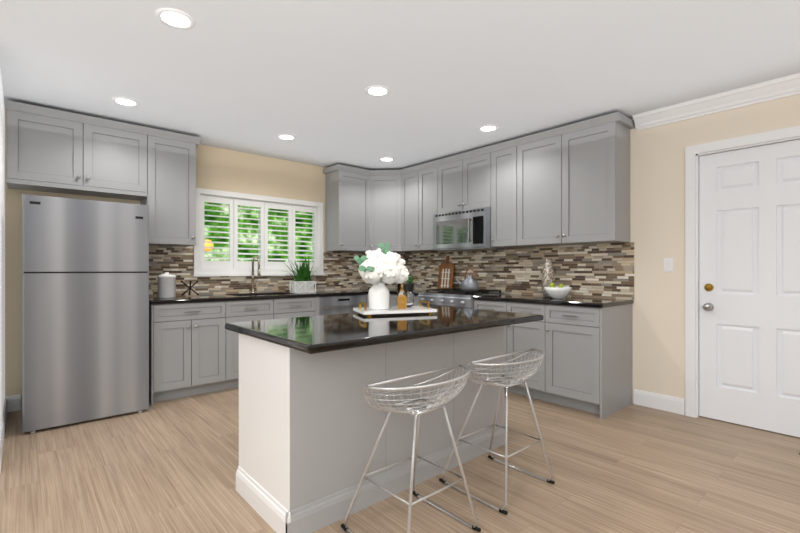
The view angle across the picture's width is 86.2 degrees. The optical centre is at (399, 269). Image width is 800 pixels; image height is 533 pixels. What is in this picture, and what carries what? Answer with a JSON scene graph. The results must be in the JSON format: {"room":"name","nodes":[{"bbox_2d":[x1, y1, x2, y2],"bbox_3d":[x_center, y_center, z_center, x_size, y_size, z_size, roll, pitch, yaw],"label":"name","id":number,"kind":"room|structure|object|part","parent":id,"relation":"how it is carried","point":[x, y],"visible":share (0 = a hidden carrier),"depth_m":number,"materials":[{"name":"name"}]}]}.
{"room":"kitchen","nodes":[
{"label":"kitchen","id":0,"kind":"room"},
{"bbox_2d":[0,70,4,426],"bbox_3d":[-2.854,-0.079,2.972,0.120,2.526,1.450,0,0,-41],"label":"wall","id":1,"kind":"structure","parent":0,"point":[2,251],"depth_m":3.14,"materials":[{"name":"white paint"}]},
{"bbox_2d":[0,395,12,472],"bbox_3d":[-2.796,1.119,3.024,0.037,0.130,1.450,0,0,-41],"label":"baseboard","id":2,"kind":"structure","parent":1,"relation":"attached to","point":[8,402],"depth_m":3.10,"materials":[{"name":"white wood"}]},
{"bbox_2d":[5,109,369,408],"bbox_3d":[-3.017,-0.079,3.895,7.500,2.526,0.150,0,0,-41],"label":"wall","id":3,"kind":"structure","parent":0,"point":[220,169],"depth_m":4.62,"materials":[{"name":"beige paint"}]},
{"bbox_2d":[7,100,94,191],"bbox_3d":[-2.964,-1.015,3.626,0.544,0.598,0.316,0,0,-41],"label":"upper cabinet","id":4,"kind":"object","parent":3,"relation":"attached to","point":[53,150],"depth_m":3.51,"materials":[{"name":"grey wood"}]},
{"bbox_2d":[91,117,150,195],"bbox_3d":[-2.652,-1.015,3.900,0.546,0.598,0.316,0,0,-41],"label":"upper cabinet","id":5,"kind":"object","parent":3,"relation":"attached to","point":[122,150],"depth_m":3.84,"materials":[{"name":"grey wood"}]},
{"bbox_2d":[131,128,198,245],"bbox_3d":[-2.313,-0.780,4.199,0.491,1.068,0.316,0,0,-41],"label":"upper cabinet","id":6,"kind":"object","parent":3,"relation":"attached to","point":[171,202],"depth_m":4.11,"materials":[{"name":"grey wood"}]},
{"bbox_2d":[193,188,324,275],"bbox_3d":[-1.633,-0.401,5.085,1.590,0.940,0.189,0,0,-41],"label":"window","id":7,"kind":"structure","parent":3,"relation":"in","point":[198,271],"depth_m":4.96,"materials":[{"name":"white wood"}]},
{"bbox_2d":[200,195,316,268],"bbox_3d":[-1.615,-0.411,5.064,1.428,0.792,0.057,0,0,-41],"label":"window shutters","id":8,"kind":"object","parent":7,"relation":"attached to","point":[233,262],"visible":1,"depth_m":4.99,"materials":[{"name":"white wood"}]},
{"bbox_3d":[-1.683,-0.411,5.141,1.436,0.796,0.020,0,0,-41],"label":"window sash","id":9,"kind":"part","parent":7,"relation":"part of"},
{"bbox_2d":[148,245,387,295],"bbox_3d":[-1.373,0.009,5.236,3.210,0.508,0.006,0,0,-41],"label":"tile backsplash","id":10,"kind":"structure","parent":3,"relation":"attached to","point":[340,269],"depth_m":4.80,"materials":[{"name":"tile"}]},
{"bbox_2d":[323,164,366,251],"bbox_3d":[-0.658,-0.780,5.627,0.530,1.068,0.357,0,0,-41],"label":"upper cabinet","id":11,"kind":"object","parent":3,"relation":"attached to","point":[345,186],"depth_m":5.49,"materials":[{"name":"grey wood"}]},
{"bbox_2d":[367,169,402,252],"bbox_3d":[-0.182,-0.780,5.836,0.672,1.068,0.672,0,0,-41],"label":"upper cabinet","id":12,"kind":"object","parent":3,"relation":"attached to","point":[384,187],"depth_m":5.66,"materials":[{"name":"grey wood"}]},
{"bbox_2d":[0,387,799,532],"bbox_3d":[-0.319,1.234,0.941,7.650,0.100,8.150,0,0,-41],"label":"floor","id":13,"kind":"structure","parent":0,"point":[169,466],"depth_m":2.42,"materials":[{"name":"brown wood"}]},
{"bbox_2d":[22,194,148,433],"bbox_3d":[-2.641,0.322,3.588,0.796,1.725,0.746,0,0,-41],"label":"fridge","id":14,"kind":"object","parent":13,"relation":"on","point":[85,311],"visible":0.98,"depth_m":3.27,"materials":[{"name":"grey metal"}]},
{"bbox_2d":[149,300,234,405],"bbox_3d":[-2.105,0.743,4.182,0.701,0.883,0.616,0,0,-41],"label":"base cabinet","id":15,"kind":"object","parent":13,"relation":"on","point":[192,352],"depth_m":3.94,"materials":[{"name":"grey wood"}]},
{"bbox_2d":[149,288,396,303],"bbox_3d":[-1.153,0.282,5.002,3.231,0.036,0.642,0,0,-41],"label":"countertop","id":16,"kind":"structure","parent":15,"relation":"on","point":[211,299],"depth_m":4.43,"materials":[{"name":"black stone"}]},
{"bbox_2d":[157,272,175,297],"bbox_3d":[-2.216,0.142,4.059,0.158,0.242,0.158,0,0,-41],"label":"canister","id":17,"kind":"object","parent":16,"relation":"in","point":[166,284],"visible":1,"depth_m":4.00,"materials":[{"name":"white ceramic"}]},
{"bbox_2d":[181,280,198,295],"bbox_3d":[-2.062,0.178,4.195,0.171,0.153,0.170,0,0,-41],"label":"decor","id":18,"kind":"object","parent":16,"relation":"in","point":[189,287],"visible":1,"depth_m":4.19,"materials":[{"name":"brown metal"}]},
{"bbox_2d":[251,256,259,291],"bbox_3d":[-1.614,0.051,4.823,0.088,0.427,0.214,0,0,-41],"label":"faucet","id":19,"kind":"object","parent":16,"relation":"on","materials":[{"name":"silver metal"}]},
{"bbox_2d":[283,256,316,292],"bbox_3d":[-1.173,0.028,5.101,0.601,0.470,0.355,0,0,-41],"label":"planter box","id":20,"kind":"object","parent":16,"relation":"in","point":[302,282],"visible":1,"depth_m":5.05,"materials":[{"name":"white ceramic"}]},
{"bbox_2d":[235,296,322,387],"bbox_3d":[-1.526,0.743,4.691,1.100,0.883,0.616,0,0,-41],"label":"base cabinet","id":21,"kind":"object","parent":13,"relation":"on","point":[245,310],"depth_m":4.45,"materials":[{"name":"grey wood"}]},
{"bbox_2d":[323,296,366,314],"bbox_3d":[-0.858,0.743,5.279,0.790,0.883,0.616,0,0,-41],"label":"dishwasher","id":22,"kind":"object","parent":13,"relation":"on","point":[331,304],"depth_m":5.02,"materials":[{"name":"grey metal"}]},
{"bbox_2d":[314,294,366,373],"bbox_3d":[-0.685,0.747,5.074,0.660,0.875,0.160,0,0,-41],"label":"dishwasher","id":23,"kind":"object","parent":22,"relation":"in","point":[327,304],"depth_m":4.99,"materials":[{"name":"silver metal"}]},
{"bbox_2d":[236,326,504,532],"bbox_3d":[-0.080,0.754,2.616,1.629,0.860,0.619,0,0,-41],"label":"kitchen island","id":24,"kind":"object","parent":13,"relation":"on","point":[311,421],"depth_m":2.13,"materials":[{"name":"grey"}]},
{"bbox_2d":[225,306,543,357],"bbox_3d":[-0.014,0.306,2.524,1.690,0.036,0.924,0,0,-41],"label":"island countertop","id":25,"kind":"structure","parent":24,"relation":"on","point":[322,334],"depth_m":2.17,"materials":[{"name":"black stone"}]},
{"bbox_2d":[353,300,436,315],"bbox_3d":[-0.038,0.247,2.832,0.490,0.077,0.290,0,0,-19],"label":"tray","id":26,"kind":"object","parent":25,"relation":"on","point":[365,310],"visible":1,"depth_m":2.74,"materials":[{"name":"white ceramic"}]},
{"bbox_2d":[354,243,408,309],"bbox_3d":[-0.133,0.036,2.796,0.426,0.438,0.313,0,0,-41],"label":"flower vase","id":27,"kind":"object","parent":26,"relation":"on","point":[378,265],"visible":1,"depth_m":2.74,"materials":[{"name":"white ceramic"}]},
{"bbox_2d":[397,283,410,308],"bbox_3d":[0.014,0.172,2.819,0.064,0.165,0.064,0,0,40],"label":"bottle","id":28,"kind":"object","parent":26,"relation":"on","point":[405,298],"depth_m":2.80,"materials":[{"name":"orange glass"}]},
{"bbox_2d":[411,290,413,306],"bbox_3d":[0.059,0.197,2.919,0.079,0.115,0.079,0,0,40],"label":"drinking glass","id":29,"kind":"object","parent":26,"relation":"on","point":[412,293],"depth_m":2.89,"materials":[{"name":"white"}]},
{"bbox_2d":[389,292,418,306],"bbox_3d":[0.217,0.743,5.374,0.682,0.883,0.693,0,0,-41],"label":"base cabinet","id":30,"kind":"object","parent":13,"relation":"on","point":[393,295],"depth_m":5.28,"materials":[{"name":"grey"}]},
{"bbox_2d":[413,289,436,295],"bbox_3d":[0.247,0.282,5.371,0.642,0.036,0.649,0,0,-41],"label":"countertop","id":31,"kind":"structure","parent":30,"relation":"on","point":[416,291],"depth_m":5.23,"materials":[{"name":"black stone"}]},
{"bbox_2d":[406,275,413,289],"bbox_3d":[0.135,0.161,5.535,0.118,0.203,0.132,0,0,-41],"label":"herb pot","id":32,"kind":"object","parent":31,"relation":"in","point":[410,285],"visible":0.96,"depth_m":5.50,"materials":[{"name":"grey"}]},
{"bbox_2d":[438,256,454,288],"bbox_3d":[0.585,0.043,5.392,0.073,0.440,0.240,0,0,-41],"label":"cutting board","id":33,"kind":"object","parent":31,"relation":"on","point":[446,275],"visible":0.98,"depth_m":5.38,"materials":[{"name":"brown wood"}]},
{"bbox_2d":[341,364,480,532],"bbox_3d":[0.049,0.822,1.936,0.582,0.720,0.447,0,0,-41],"label":"stool","id":34,"kind":"object","parent":13,"relation":"on","point":[417,409],"visible":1,"depth_m":1.90,"materials":[{"name":"silver metal"}]},
{"bbox_3d":[0.096,0.544,1.881,0.574,0.156,0.294,0,0,-41],"label":"seat","id":35,"kind":"part","parent":34,"relation":"part of","materials":[{"name":"silver metal"}]},
{"bbox_2d":[418,288,507,308],"bbox_3d":[0.683,0.704,4.806,0.700,0.960,0.766,0,0,-41],"label":"range","id":36,"kind":"object","parent":13,"relation":"on","point":[455,297],"visible":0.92,"depth_m":4.62,"materials":[{"name":"silver metal"}]},
{"bbox_2d":[455,268,478,290],"bbox_3d":[0.729,0.099,4.602,0.200,0.247,0.264,0,0,-41],"label":"kettle","id":37,"kind":"object","parent":36,"relation":"on","point":[469,283],"visible":1,"depth_m":4.51,"materials":[{"name":"silver metal"}]},
{"bbox_2d":[439,348,554,514],"bbox_3d":[0.537,0.822,2.365,0.582,0.720,0.447,0,0,-41],"label":"stool","id":38,"kind":"object","parent":13,"relation":"on","point":[512,380],"visible":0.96,"depth_m":2.33,"materials":[{"name":"silver metal"}]},
{"bbox_3d":[0.584,0.544,2.311,0.574,0.156,0.294,0,0,-41],"label":"seat","id":39,"kind":"part","parent":38,"relation":"part of","materials":[{"name":"silver metal"}]},
{"bbox_2d":[474,300,534,397],"bbox_3d":[1.267,0.743,4.231,0.616,0.883,0.858,0,0,-41],"label":"base cabinet","id":40,"kind":"object","parent":13,"relation":"on","point":[517,337],"depth_m":3.98,"materials":[{"name":"grey wood"}]},
{"bbox_2d":[535,304,631,418],"bbox_3d":[1.648,0.743,3.798,0.616,0.883,0.558,0,0,-41],"label":"base cabinet","id":41,"kind":"object","parent":13,"relation":"on","point":[586,365],"depth_m":3.59,"materials":[{"name":"grey wood"}]},
{"bbox_2d":[473,294,633,307],"bbox_3d":[1.402,0.282,4.057,0.642,0.036,1.299,0,0,-41],"label":"countertop","id":42,"kind":"structure","parent":41,"relation":"on","point":[568,302],"depth_m":3.77,"materials":[{"name":"black stone"}]},
{"bbox_2d":[542,259,554,296],"bbox_3d":[1.446,0.078,4.165,0.124,0.370,0.124,0,0,-41],"label":"vase","id":43,"kind":"object","parent":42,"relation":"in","point":[548,276],"visible":0.85,"depth_m":4.13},
{"bbox_2d":[544,283,571,298],"bbox_3d":[1.453,0.189,3.931,0.244,0.148,0.244,0,0,-41],"label":"fruit bowl","id":44,"kind":"object","parent":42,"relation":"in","point":[561,291],"visible":1,"depth_m":3.86,"materials":[{"name":"white ceramic"}]},
{"bbox_2d":[0,0,799,169],"bbox_3d":[-0.319,-1.392,0.941,7.650,0.100,8.150,0,0,-41],"label":"ceiling","id":45,"kind":"structure","parent":0,"point":[256,77],"depth_m":2.79,"materials":[{"name":"white paint"}]},
{"bbox_2d":[111,97,138,106],"bbox_3d":[-2.187,-1.337,3.406,0.190,0.008,0.190,0,0,-41],"label":"recessed light","id":46,"kind":"object","parent":45,"relation":"in","point":[124,101],"visible":0.96,"depth_m":3.40,"materials":[{"name":"white"}]},
{"bbox_2d":[155,8,194,28],"bbox_3d":[-1.197,-1.337,2.280,0.190,0.008,0.190,0,0,-41],"label":"recessed light","id":47,"kind":"object","parent":45,"relation":"in","point":[175,18],"visible":1,"depth_m":2.28,"materials":[{"name":"white plastic"}]},
{"bbox_2d":[277,134,295,139],"bbox_3d":[-1.145,-1.337,4.310,0.190,0.008,0.190,0,0,-41],"label":"recessed light","id":48,"kind":"object","parent":45,"relation":"in","point":[285,136],"visible":0.96,"depth_m":4.30,"materials":[{"name":"white plastic"}]},
{"bbox_2d":[365,85,389,96],"bbox_3d":[-0.167,-1.337,3.199,0.190,0.008,0.190,0,0,-41],"label":"recessed light","id":49,"kind":"object","parent":45,"relation":"in","point":[377,90],"visible":1,"depth_m":3.19,"materials":[{"name":"white plastic"}]},
{"bbox_2d":[379,157,393,161],"bbox_3d":[-0.161,-1.337,5.175,0.190,0.008,0.190,0,0,-41],"label":"recessed light","id":50,"kind":"object","parent":45,"relation":"in","point":[386,159],"visible":1,"depth_m":5.18,"materials":[{"name":"white"}]},
{"bbox_2d":[478,125,498,131],"bbox_3d":[0.836,-1.337,4.041,0.190,0.008,0.190,0,0,-41],"label":"recessed light","id":51,"kind":"object","parent":45,"relation":"in","point":[487,128],"visible":1,"depth_m":4.04,"materials":[{"name":"white"}]},
{"bbox_2d":[407,94,799,402],"bbox_3d":[2.497,-0.079,3.418,0.150,2.526,8.150,0,0,-41],"label":"wall","id":52,"kind":"structure","parent":0,"point":[657,195],"depth_m":3.60,"materials":[{"name":"beige paint"}]},
{"bbox_2d":[403,158,442,251],"bbox_3d":[0.344,-0.780,5.476,0.357,1.068,0.776,0,0,-41],"label":"upper cabinet","id":53,"kind":"object","parent":52,"relation":"attached to","point":[422,183],"depth_m":5.37,"materials":[{"name":"grey wood"}]},
{"bbox_2d":[443,146,490,203],"bbox_3d":[0.830,-0.992,4.955,0.316,0.643,0.781,0,0,-41],"label":"upper cabinet","id":54,"kind":"object","parent":52,"relation":"attached to","point":[467,175],"depth_m":4.80,"materials":[{"name":"grey wood"}]},
{"bbox_2d":[431,200,507,250],"bbox_3d":[0.798,-0.484,4.927,0.400,0.505,0.771,0,0,-41],"label":"microwave","id":55,"kind":"object","parent":52,"relation":"attached to","point":[466,226],"depth_m":4.78,"materials":[{"name":"grey metal"}]},
{"bbox_2d":[491,140,510,247],"bbox_3d":[1.193,-0.780,4.542,0.316,1.068,0.449,0,0,-41],"label":"upper cabinet","id":56,"kind":"object","parent":52,"relation":"attached to","point":[500,153],"depth_m":4.47,"materials":[{"name":"grey wood"}]},
{"bbox_2d":[388,242,633,299],"bbox_3d":[0.958,0.009,5.046,0.008,0.508,3.371,0,0,-41],"label":"tile backsplash","id":57,"kind":"structure","parent":52,"relation":"attached to","point":[606,270],"depth_m":4.50,"materials":[{"name":"tile"}]},
{"bbox_2d":[511,112,630,247],"bbox_3d":[1.594,-0.780,4.085,0.316,1.068,1.024,0,0,-41],"label":"upper cabinet","id":58,"kind":"object","parent":52,"relation":"attached to","point":[566,185],"depth_m":3.88,"materials":[{"name":"grey wood"}]},
{"bbox_2d":[634,389,684,414],"bbox_3d":[2.197,1.119,3.632,0.016,0.130,0.388,0,0,-41],"label":"baseboard","id":59,"kind":"structure","parent":52,"relation":"attached to","point":[672,404],"depth_m":3.62,"materials":[{"name":"white wood"}]},
{"bbox_2d":[664,258,672,271],"bbox_3d":[2.247,-0.043,3.578,0.012,0.115,0.070,0,0,-41],"label":"light switch","id":60,"kind":"object","parent":52,"relation":"attached to","point":[668,264],"visible":1,"depth_m":3.58,"materials":[{"name":"white plastic"}]},
{"bbox_2d":[633,73,799,130],"bbox_3d":[3.576,-1.284,2.009,0.090,0.115,4.610,0,0,-41],"label":"crown molding","id":61,"kind":"structure","parent":52,"relation":"attached to","point":[782,87],"depth_m":3.27,"materials":[{"name":"white wood"}]},
{"bbox_2d":[685,126,799,417],"bbox_3d":[2.718,0.091,3.153,0.168,2.185,1.010,0,0,-41],"label":"door frame","id":62,"kind":"structure","parent":52,"relation":"attached to","point":[693,153],"depth_m":3.43,"materials":[{"name":"white wood"}]},
{"bbox_2d":[699,139,799,436],"bbox_3d":[2.680,0.130,3.120,0.108,2.092,0.840,0,0,-41],"label":"door","id":63,"kind":"structure","parent":52,"relation":"in","point":[749,287],"depth_m":3.20,"materials":[{"name":"white wood"}]},
{"label":"outside","id":64,"kind":"structure","parent":0,"visible":0},
{"bbox_2d":[204,202,311,261],"bbox_3d":[-2.670,-0.616,6.150,6.000,4.400,0.122,0,0,-41],"label":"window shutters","id":65,"kind":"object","parent":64,"point":[252,231],"depth_m":6.57,"materials":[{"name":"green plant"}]}
]}

